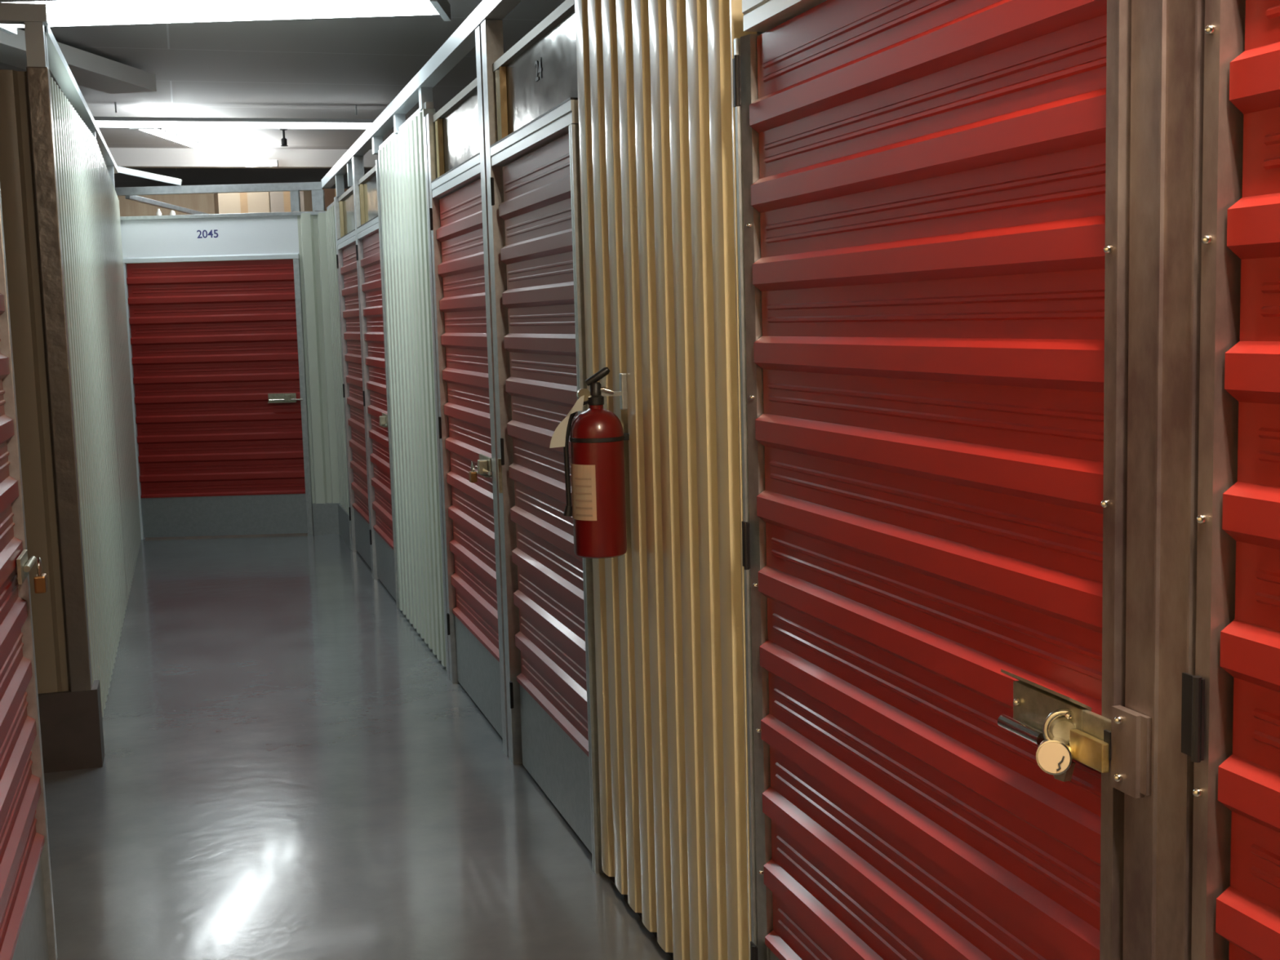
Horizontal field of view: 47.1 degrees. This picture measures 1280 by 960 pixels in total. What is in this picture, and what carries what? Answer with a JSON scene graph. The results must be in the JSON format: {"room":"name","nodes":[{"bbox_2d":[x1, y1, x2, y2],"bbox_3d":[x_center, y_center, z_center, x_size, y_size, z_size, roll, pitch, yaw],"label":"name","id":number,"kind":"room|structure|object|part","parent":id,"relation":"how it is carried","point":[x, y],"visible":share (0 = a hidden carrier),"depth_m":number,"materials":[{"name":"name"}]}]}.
{"room":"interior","nodes":[
{"label":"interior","id":0,"kind":"room"},
{"bbox_2d":[0,69,71,693],"bbox_3d":[-2.853,-0.280,5.010,1.600,2.210,0.051,-3,7,-17],"label":"wall","id":1,"kind":"structure","parent":0,"point":[16,166],"depth_m":5.20,"materials":[{"name":"brown paint"}]},
{"bbox_2d":[0,2,48,66],"bbox_3d":[-2.866,-1.496,4.912,1.660,0.230,0.064,-3,7,-17],"label":"rail","id":2,"kind":"object","parent":1,"relation":"on","point":[33,15],"visible":0.86,"depth_m":5.11,"materials":[{"name":"white metal"}]},
{"bbox_2d":[26,66,92,692],"bbox_3d":[-2.068,-0.334,5.240,0.070,2.215,0.075,-3,7,-17],"label":"trim","id":3,"kind":"structure","parent":1,"relation":"attached to","point":[38,82],"depth_m":5.20,"materials":[{"name":"beige"}]},
{"bbox_2d":[38,680,104,773],"bbox_3d":[-2.793,0.947,5.188,1.675,0.290,0.155,-3,7,-17],"label":"baseboard","id":4,"kind":"structure","parent":1,"relation":"attached to","point":[71,723],"depth_m":5.33,"materials":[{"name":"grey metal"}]},
{"bbox_2d":[49,75,141,721],"bbox_3d":[-2.978,-0.572,8.181,0.051,2.660,6.100,-3,7,-17],"label":"wall","id":5,"kind":"structure","parent":0,"point":[75,145],"depth_m":7.02,"materials":[{"name":"white metal"}]},
{"bbox_2d":[44,25,118,188],"bbox_3d":[-3.032,-1.894,8.098,0.064,0.268,5.950,-3,7,-17],"label":"rail","id":6,"kind":"object","parent":5,"relation":"attached to","point":[56,62],"visible":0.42,"depth_m":6.72,"materials":[{"name":"white metal"}]},
{"bbox_2d":[117,191,315,263],"bbox_3d":[-4.177,-1.228,13.543,11.800,2.850,0.050,-3,7,-17],"label":"wall","id":7,"kind":"structure","parent":0,"point":[202,202],"depth_m":13.37,"materials":[{"name":"brown wood"}]},
{"bbox_2d":[297,212,339,503],"bbox_3d":[-2.410,-0.908,11.078,0.235,2.180,0.051,-2,6,0],"label":"wall","id":8,"kind":"structure","parent":0,"point":[312,229],"depth_m":11.06,"materials":[{"name":"white metal"}]},
{"bbox_2d":[325,205,349,514],"bbox_3d":[-2.176,-0.869,10.670,0.051,2.180,0.800,-3,7,-17],"label":"wall","id":9,"kind":"structure","parent":0,"point":[330,214],"depth_m":10.65,"materials":[{"name":"white metal"}]},
{"bbox_2d":[312,502,351,549],"bbox_3d":[-2.264,0.336,10.810,0.206,0.240,0.885,-3,7,-17],"label":"baseboard","id":10,"kind":"structure","parent":9,"relation":"attached to","point":[329,518],"depth_m":11.18,"materials":[{"name":"grey metal"}]},
{"bbox_2d":[321,0,521,211],"bbox_3d":[-0.882,-1.634,6.239,0.064,0.240,9.900,-3,7,-17],"label":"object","id":11,"kind":"object","parent":9,"relation":"on","point":[419,89],"visible":0.77,"depth_m":6.41,"materials":[{"name":"white metal"}]},
{"bbox_2d":[44,533,673,959],"bbox_3d":[-2.424,0.804,8.167,12.000,0.100,23.200,-3,7,-17],"label":"floor","id":12,"kind":"structure","parent":0,"point":[290,771],"depth_m":4.91,"materials":[{"name":"paint"}]},
{"bbox_2d":[0,186,57,959],"bbox_3d":[-1.539,-0.022,3.581,0.054,2.500,0.035,-3,7,-17],"label":"steel post","id":13,"kind":"object","parent":12,"relation":"on","point":[6,343],"visible":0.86,"depth_m":3.61,"materials":[{"name":"metal"}]},
{"bbox_2d":[0,246,48,959],"bbox_3d":[-1.329,0.232,2.996,0.064,2.086,1.277,-3,7,-17],"label":"door","id":14,"kind":"structure","parent":13,"relation":"attached to","point":[23,921],"depth_m":3.36,"materials":[{"name":"red paint"}]},
{"bbox_3d":[-1.325,1.117,3.101,0.024,0.304,1.220,-3,7,-17],"label":"kick plate","id":15,"kind":"part","parent":14,"relation":"part of","materials":[{"name":"metal"}]},
{"bbox_2d":[33,557,48,593],"bbox_3d":[-1.437,0.227,3.518,0.026,0.085,0.048,-3,7,-17],"label":"padlock","id":16,"kind":"object","parent":14,"relation":"attached to","point":[40,580],"visible":1,"depth_m":3.50,"materials":[{"name":"gold metal"}]},
{"bbox_2d":[123,262,145,539],"bbox_3d":[-3.838,-0.590,11.109,0.042,2.100,0.050,-2,6,0],"label":"steel post","id":17,"kind":"object","parent":12,"relation":"on","point":[124,264],"visible":0.52,"depth_m":11.09,"materials":[{"name":"white metal"}]},
{"bbox_2d":[120,210,326,263],"bbox_3d":[-3.108,-1.813,10.976,1.570,0.344,0.056,-2,6,0],"label":"header panel","id":18,"kind":"object","parent":17,"relation":"attached to","point":[265,235],"visible":0.97,"depth_m":10.97,"materials":[{"name":"white paint"}]},
{"bbox_2d":[115,182,324,212],"bbox_3d":[-3.128,-2.091,10.941,1.545,0.210,0.064,-2,6,0],"label":"rail","id":19,"kind":"object","parent":18,"relation":"on","point":[317,193],"visible":0.88,"depth_m":10.90,"materials":[{"name":"metal"}]},
{"bbox_2d":[117,166,182,185],"bbox_3d":[-3.638,-2.251,10.866,0.476,0.150,0.040,-2,6,-7],"label":"brace","id":20,"kind":"object","parent":19,"relation":"on","point":[120,170],"visible":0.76,"depth_m":10.85,"materials":[{"name":"white metal"}]},
{"bbox_2d":[124,195,207,214],"bbox_3d":[-3.633,-2.141,11.633,0.040,0.150,1.360,0,7,17],"label":"brace","id":21,"kind":"object","parent":19,"relation":"attached to","point":[137,198],"visible":0.56,"depth_m":11.38,"materials":[{"name":"metal"}]},
{"bbox_2d":[293,258,314,535],"bbox_3d":[-2.542,-0.619,11.111,0.041,2.085,0.058,-2,6,0],"label":"steel post","id":22,"kind":"object","parent":12,"relation":"on","point":[295,261],"visible":1,"depth_m":11.08,"materials":[{"name":"grey metal"}]},
{"bbox_2d":[126,258,307,537],"bbox_3d":[-3.179,-0.605,11.085,1.270,2.071,0.080,-2,6,0],"label":"door","id":23,"kind":"structure","parent":22,"relation":"attached to","point":[214,344],"depth_m":11.10,"materials":[{"name":"red paint"}]},
{"bbox_3d":[-3.166,0.270,11.208,1.250,0.304,0.024,-2,6,0],"label":"kick plate","id":24,"kind":"part","parent":23,"relation":"part of","materials":[{"name":"grey metal"}]},
{"bbox_2d":[333,196,356,551],"bbox_3d":[-2.040,-0.726,10.252,0.060,2.460,0.093,-3,7,-17],"label":"steel post","id":25,"kind":"object","parent":12,"relation":"on","point":[340,277],"visible":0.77,"depth_m":10.21,"materials":[{"name":"grey metal"}]},
{"bbox_2d":[337,185,355,249],"bbox_3d":[-1.896,-1.705,9.562,0.051,0.350,1.110,-3,7,-17],"label":"header panel","id":26,"kind":"object","parent":25,"relation":"attached to","point":[346,205],"visible":0.8,"depth_m":9.68,"materials":[{"name":"white metal"}]},
{"bbox_2d":[336,242,371,568],"bbox_3d":[-1.875,-0.497,9.714,0.059,2.086,1.152,-3,7,-17],"label":"door","id":27,"kind":"structure","parent":25,"relation":"attached to","point":[348,270],"depth_m":9.77,"materials":[{"name":"red paint"}]},
{"bbox_3d":[-1.829,0.389,9.796,0.024,0.304,1.110,-3,7,-17],"label":"kick plate","id":28,"kind":"part","parent":27,"relation":"part of","materials":[{"name":"grey metal"}]},
{"bbox_2d":[351,155,378,579],"bbox_3d":[-1.685,-0.677,9.091,0.060,2.598,0.100,-3,7,-17],"label":"steel post","id":29,"kind":"object","parent":12,"relation":"on","point":[357,162],"visible":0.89,"depth_m":9.04,"materials":[{"name":"grey metal"}]},
{"bbox_2d":[355,231,395,599],"bbox_3d":[-1.535,-0.381,8.579,0.080,2.086,1.092,-3,7,-17],"label":"door","id":30,"kind":"structure","parent":29,"relation":"attached to","point":[371,262],"depth_m":8.63,"materials":[{"name":"red paint"}]},
{"bbox_3d":[-1.483,0.504,8.674,0.024,0.304,1.030,-3,7,-17],"label":"kick plate","id":31,"kind":"part","parent":30,"relation":"part of","materials":[{"name":"grey metal"}]},
{"bbox_2d":[375,160,400,610],"bbox_3d":[-1.358,-0.501,8.047,0.060,2.460,0.036,-3,7,-17],"label":"steel post","id":32,"kind":"object","parent":12,"relation":"on","point":[376,161],"visible":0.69,"depth_m":8.02,"materials":[{"name":"grey metal"}]},
{"bbox_2d":[356,165,378,239],"bbox_3d":[-1.550,-1.591,8.440,0.051,0.350,1.030,-3,7,-17],"label":"header panel","id":33,"kind":"object","parent":32,"relation":"attached to","point":[369,226],"visible":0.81,"depth_m":8.54,"materials":[{"name":"white metal"}]},
{"bbox_2d":[422,113,459,684],"bbox_3d":[-0.851,-0.333,6.407,0.060,2.460,0.140,-3,7,-17],"label":"steel post","id":34,"kind":"object","parent":12,"relation":"on","point":[429,136],"visible":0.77,"depth_m":6.36,"materials":[{"name":"grey metal"}]},
{"bbox_2d":[431,77,480,197],"bbox_3d":[-0.705,-1.316,5.708,0.051,0.342,1.075,-3,7,-17],"label":"header panel","id":35,"kind":"object","parent":34,"relation":"attached to","point":[456,123],"visible":0.8,"depth_m":5.73,"materials":[{"name":"white metal"}]},
{"bbox_2d":[429,178,502,737],"bbox_3d":[-0.691,-0.102,5.848,0.080,2.086,1.137,-3,7,-17],"label":"door","id":36,"kind":"structure","parent":34,"relation":"attached to","point":[460,233],"depth_m":5.84,"materials":[{"name":"red paint"}]},
{"bbox_2d":[468,461,477,482],"bbox_3d":[-0.619,-0.031,5.442,0.024,0.078,0.044,-3,7,-17],"label":"padlock","id":37,"kind":"object","parent":36,"relation":"attached to","point":[473,474],"visible":1,"depth_m":5.43,"materials":[{"name":"gold metal"}]},
{"bbox_3d":[-0.638,0.783,5.943,0.024,0.304,1.075,-3,7,-17],"label":"kick plate","id":38,"kind":"part","parent":36,"relation":"part of","materials":[{"name":"grey metal"}]},
{"bbox_2d":[475,19,522,764],"bbox_3d":[-0.492,-0.281,5.215,0.070,2.598,0.182,-3,7,-17],"label":"steel post","id":39,"kind":"object","parent":12,"relation":"on","point":[489,42],"visible":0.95,"depth_m":5.16,"materials":[{"name":"silver metal"}]},
{"bbox_3d":[-0.493,-0.015,5.171,0.012,0.120,0.018,-3,7,-17],"label":"catch plate","id":40,"kind":"part","parent":39,"relation":"part of","materials":[{"name":"silver metal"}]},
{"bbox_2d":[489,0,578,166],"bbox_3d":[-0.329,-1.191,4.491,0.051,0.342,1.105,-3,7,-17],"label":"header panel","id":41,"kind":"object","parent":39,"relation":"attached to","point":[536,88],"visible":0.98,"depth_m":4.43,"materials":[{"name":"white metal"}]},
{"bbox_2d":[568,124,604,873],"bbox_3d":[-0.132,0.079,4.116,0.060,2.105,0.034,-3,7,-17],"label":"steel post","id":42,"kind":"object","parent":12,"relation":"on","point":[574,140],"visible":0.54,"depth_m":4.12,"materials":[{"name":"grey metal"}]},
{"bbox_2d":[490,133,591,853],"bbox_3d":[-0.305,0.022,4.636,0.059,2.086,1.062,-3,7,-17],"label":"door","id":43,"kind":"structure","parent":42,"relation":"attached to","point":[535,209],"depth_m":4.62,"materials":[{"name":"red paint"}]},
{"bbox_3d":[-0.260,0.908,4.719,0.024,0.304,1.020,-3,7,-17],"label":"kick plate","id":44,"kind":"part","parent":43,"relation":"part of","materials":[{"name":"grey metal"}]},
{"bbox_2d":[733,34,773,959],"bbox_3d":[0.238,0.202,2.913,0.044,2.105,0.056,-3,7,-17],"label":"steel post","id":45,"kind":"object","parent":12,"relation":"on","point":[747,143],"visible":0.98,"depth_m":2.88,"materials":[{"name":"silver metal"}]},
{"bbox_2d":[1099,0,1245,959],"bbox_3d":[0.603,0.327,1.696,0.064,2.105,0.196,-3,7,-17],"label":"steel post","id":46,"kind":"object","parent":12,"relation":"on","point":[1174,157],"visible":1,"depth_m":1.64,"materials":[{"name":"silver metal"}]},
{"bbox_2d":[742,0,826,31],"bbox_3d":[0.407,-0.983,2.103,0.051,0.412,1.339,-3,7,-17],"label":"header panel","id":47,"kind":"object","parent":46,"relation":"on","point":[759,15],"visible":0.88,"depth_m":2.65,"materials":[{"name":"beige paint"}]},
{"bbox_2d":[732,0,1111,959],"bbox_3d":[0.399,0.257,2.336,0.072,2.086,1.222,-3,7,-17],"label":"door","id":48,"kind":"structure","parent":46,"relation":"attached to","point":[928,194],"depth_m":2.20,"materials":[{"name":"red paint"}]},
{"bbox_3d":[0.445,1.141,2.439,0.024,0.304,1.141,-3,7,-17],"label":"kick plate","id":49,"kind":"part","parent":48,"relation":"part of","materials":[{"name":"metal"}]},
{"bbox_2d":[1035,707,1075,775],"bbox_3d":[0.531,0.325,1.837,0.062,0.080,0.069,1,7,24],"label":"padlock","id":50,"kind":"object","parent":48,"relation":"attached to","point":[1054,755],"visible":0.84,"depth_m":1.82,"materials":[{"name":"gold metal"}]},
{"bbox_3d":[0.577,0.320,1.723,0.014,0.098,0.060,-3,7,-17],"label":"catch plate","id":51,"kind":"part","parent":46,"relation":"part of","materials":[{"name":"metal"}]},
{"bbox_2d":[1181,0,1279,959],"bbox_3d":[0.790,0.388,1.058,0.080,2.086,1.212,-3,7,-17],"label":"door","id":52,"kind":"structure","parent":46,"relation":"attached to","point":[1247,916],"depth_m":1.53,"materials":[{"name":"red paint"}]},
{"bbox_3d":[0.810,0.236,1.037,0.036,1.782,1.150,-3,7,-17],"label":"corrugated panel","id":53,"kind":"part","parent":52,"relation":"part of","materials":[{"name":"red paint"}]},
{"bbox_3d":[-3.080,-0.903,12.838,2.750,2.300,0.600,-3,7,-17],"label":"storage rack","id":54,"kind":"object","parent":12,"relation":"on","visible":0},
{"bbox_2d":[213,191,269,213],"bbox_3d":[-3.423,-2.252,12.646,0.420,0.441,0.402,-4,7,-20],"label":"cardboard box","id":55,"kind":"object","parent":54,"relation":"on","point":[255,202],"visible":0.24,"depth_m":12.45,"materials":[{"name":"beige cardboard"}]},
{"bbox_2d":[270,191,304,212],"bbox_3d":[-3.051,-2.266,12.728,0.280,0.431,0.402,-3,7,-14],"label":"cardboard box","id":56,"kind":"object","parent":54,"relation":"on","point":[280,202],"visible":0.39,"depth_m":12.51,"materials":[{"name":"brown cardboard"}]},
{"bbox_2d":[315,188,348,211],"bbox_3d":[-2.644,-2.299,12.830,0.340,0.451,0.402,-3,7,-17],"label":"cardboard box","id":57,"kind":"object","parent":54,"relation":"on","point":[330,193],"visible":0.05,"depth_m":12.60,"materials":[{"name":"brown cardboard"}]},
{"bbox_3d":[-4.017,-2.100,12.426,0.720,0.221,0.402,-3,7,-17],"label":"cardboard box","id":58,"kind":"object","parent":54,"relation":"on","visible":0},
{"bbox_2d":[155,208,161,215],"bbox_3d":[-4.018,-2.229,12.265,0.048,0.070,0.047,-3,7,-17],"label":"plastic bottle","id":59,"kind":"object","parent":58,"relation":"on","point":[158,212],"visible":0.78,"depth_m":12.25,"materials":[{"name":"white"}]},
{"bbox_2d":[169,209,175,215],"bbox_3d":[-3.913,-2.235,12.297,0.048,0.070,0.047,-3,7,-17],"label":"plastic bottle","id":60,"kind":"object","parent":58,"relation":"on","point":[172,212],"visible":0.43,"depth_m":12.28,"materials":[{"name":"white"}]},
{"bbox_2d":[0,0,764,188],"bbox_3d":[-2.513,-2.416,7.810,12.000,0.100,23.200,-3,7,-17],"label":"ceiling","id":61,"kind":"structure","parent":0,"point":[320,68],"depth_m":9.05,"materials":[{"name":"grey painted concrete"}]},
{"bbox_2d":[0,28,156,93],"bbox_3d":[-3.467,-2.075,6.157,0.300,0.100,5.492,-1,6,9],"label":"ceiling beam","id":62,"kind":"structure","parent":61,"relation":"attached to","point":[90,70],"depth_m":8.20,"materials":[{"name":"white paint"}]},
{"bbox_2d":[128,109,278,167],"bbox_3d":[-3.359,-2.670,11.519,0.280,0.164,2.670,-1,6,2],"label":"fluorescent light","id":63,"kind":"object","parent":61,"relation":"hanging from","point":[257,162],"visible":0.8,"depth_m":11.40,"materials":[{"name":"grey plastic"}]},
{"bbox_2d":[128,121,170,129],"bbox_3d":[-3.410,-2.471,10.219,0.280,0.054,0.040,-1,6,2],"label":"ceiling light","id":64,"kind":"object","parent":63,"relation":"attached to","point":[131,128],"depth_m":10.21,"materials":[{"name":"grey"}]},
{"bbox_2d":[244,160,278,167],"bbox_3d":[-3.305,-2.763,12.831,0.280,0.054,0.040,-1,6,2],"label":"ceiling light","id":65,"kind":"object","parent":63,"relation":"attached to","point":[274,162],"depth_m":12.81,"materials":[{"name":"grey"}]},
{"bbox_2d":[0,0,451,34],"bbox_3d":[-1.894,-2.151,6.546,2.042,0.182,0.428,-1,6,1],"label":"fluorescent light","id":66,"kind":"object","parent":61,"relation":"hanging from","point":[59,12],"visible":0.9,"depth_m":6.45,"materials":[{"name":"grey plastic"}]},
{"bbox_2d":[108,147,378,168],"bbox_3d":[-4.026,-2.790,12.731,11.800,0.155,0.120,-3,7,-17],"label":"ceiling beam","id":67,"kind":"structure","parent":61,"relation":"attached to","point":[127,157],"depth_m":12.79,"materials":[{"name":"white paint"}]},
{"bbox_2d":[93,102,394,130],"bbox_3d":[-2.803,-2.542,10.263,2.141,0.172,0.070,-3,7,-15],"label":"fluorescent light","id":68,"kind":"object","parent":61,"relation":"hanging from","point":[101,122],"visible":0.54,"depth_m":10.25,"materials":[{"name":"grey plastic"}]},
{"bbox_2d":[280,128,288,146],"bbox_3d":[-2.819,-2.712,11.629,0.056,0.134,0.055,-3,7,-17],"label":"sprinkler head","id":69,"kind":"object","parent":61,"relation":"attached to","point":[284,141],"visible":0.95,"depth_m":11.62},
{"bbox_2d":[377,108,446,669],"bbox_3d":[-1.114,-0.450,7.250,0.051,2.480,1.630,-3,7,-17],"label":"wall","id":70,"kind":"structure","parent":0,"point":[402,161],"depth_m":7.13,"materials":[{"name":"white metal"}]},
{"bbox_2d":[574,0,756,959],"bbox_3d":[0.045,-0.101,3.493,0.051,2.530,1.215,-3,7,-17],"label":"wall","id":71,"kind":"structure","parent":0,"point":[656,110],"depth_m":3.36,"materials":[{"name":"metal"}]},
{"bbox_2d":[549,367,629,558],"bbox_3d":[-0.112,-0.045,3.646,0.190,0.467,0.136,0,7,17],"label":"fire extinguisher","id":72,"kind":"object","parent":71,"relation":"attached to","point":[597,511],"visible":1,"depth_m":3.60,"materials":[{"name":"red paint"},{"name":"black rubber"},{"name":"paper"}]},
{"bbox_3d":[-0.105,-0.255,3.621,0.063,0.045,0.020,-2,6,0],"label":"squeeze lever","id":73,"kind":"part","parent":72,"relation":"part of","materials":[{"name":"black rubber"}]},
{"bbox_3d":[-0.092,-0.221,3.624,0.057,0.018,0.014,-2,6,0],"label":"carry handle","id":74,"kind":"part","parent":72,"relation":"part of","materials":[{"name":"silver metal"}]},
{"bbox_2d":[608,876,673,959],"bbox_3d":[0.090,1.170,3.636,0.020,0.030,1.215,-3,7,-17],"label":"trim","id":75,"kind":"structure","parent":71,"relation":"attached to","point":[612,878],"depth_m":3.89,"materials":[{"name":"black rubber"}]}
]}

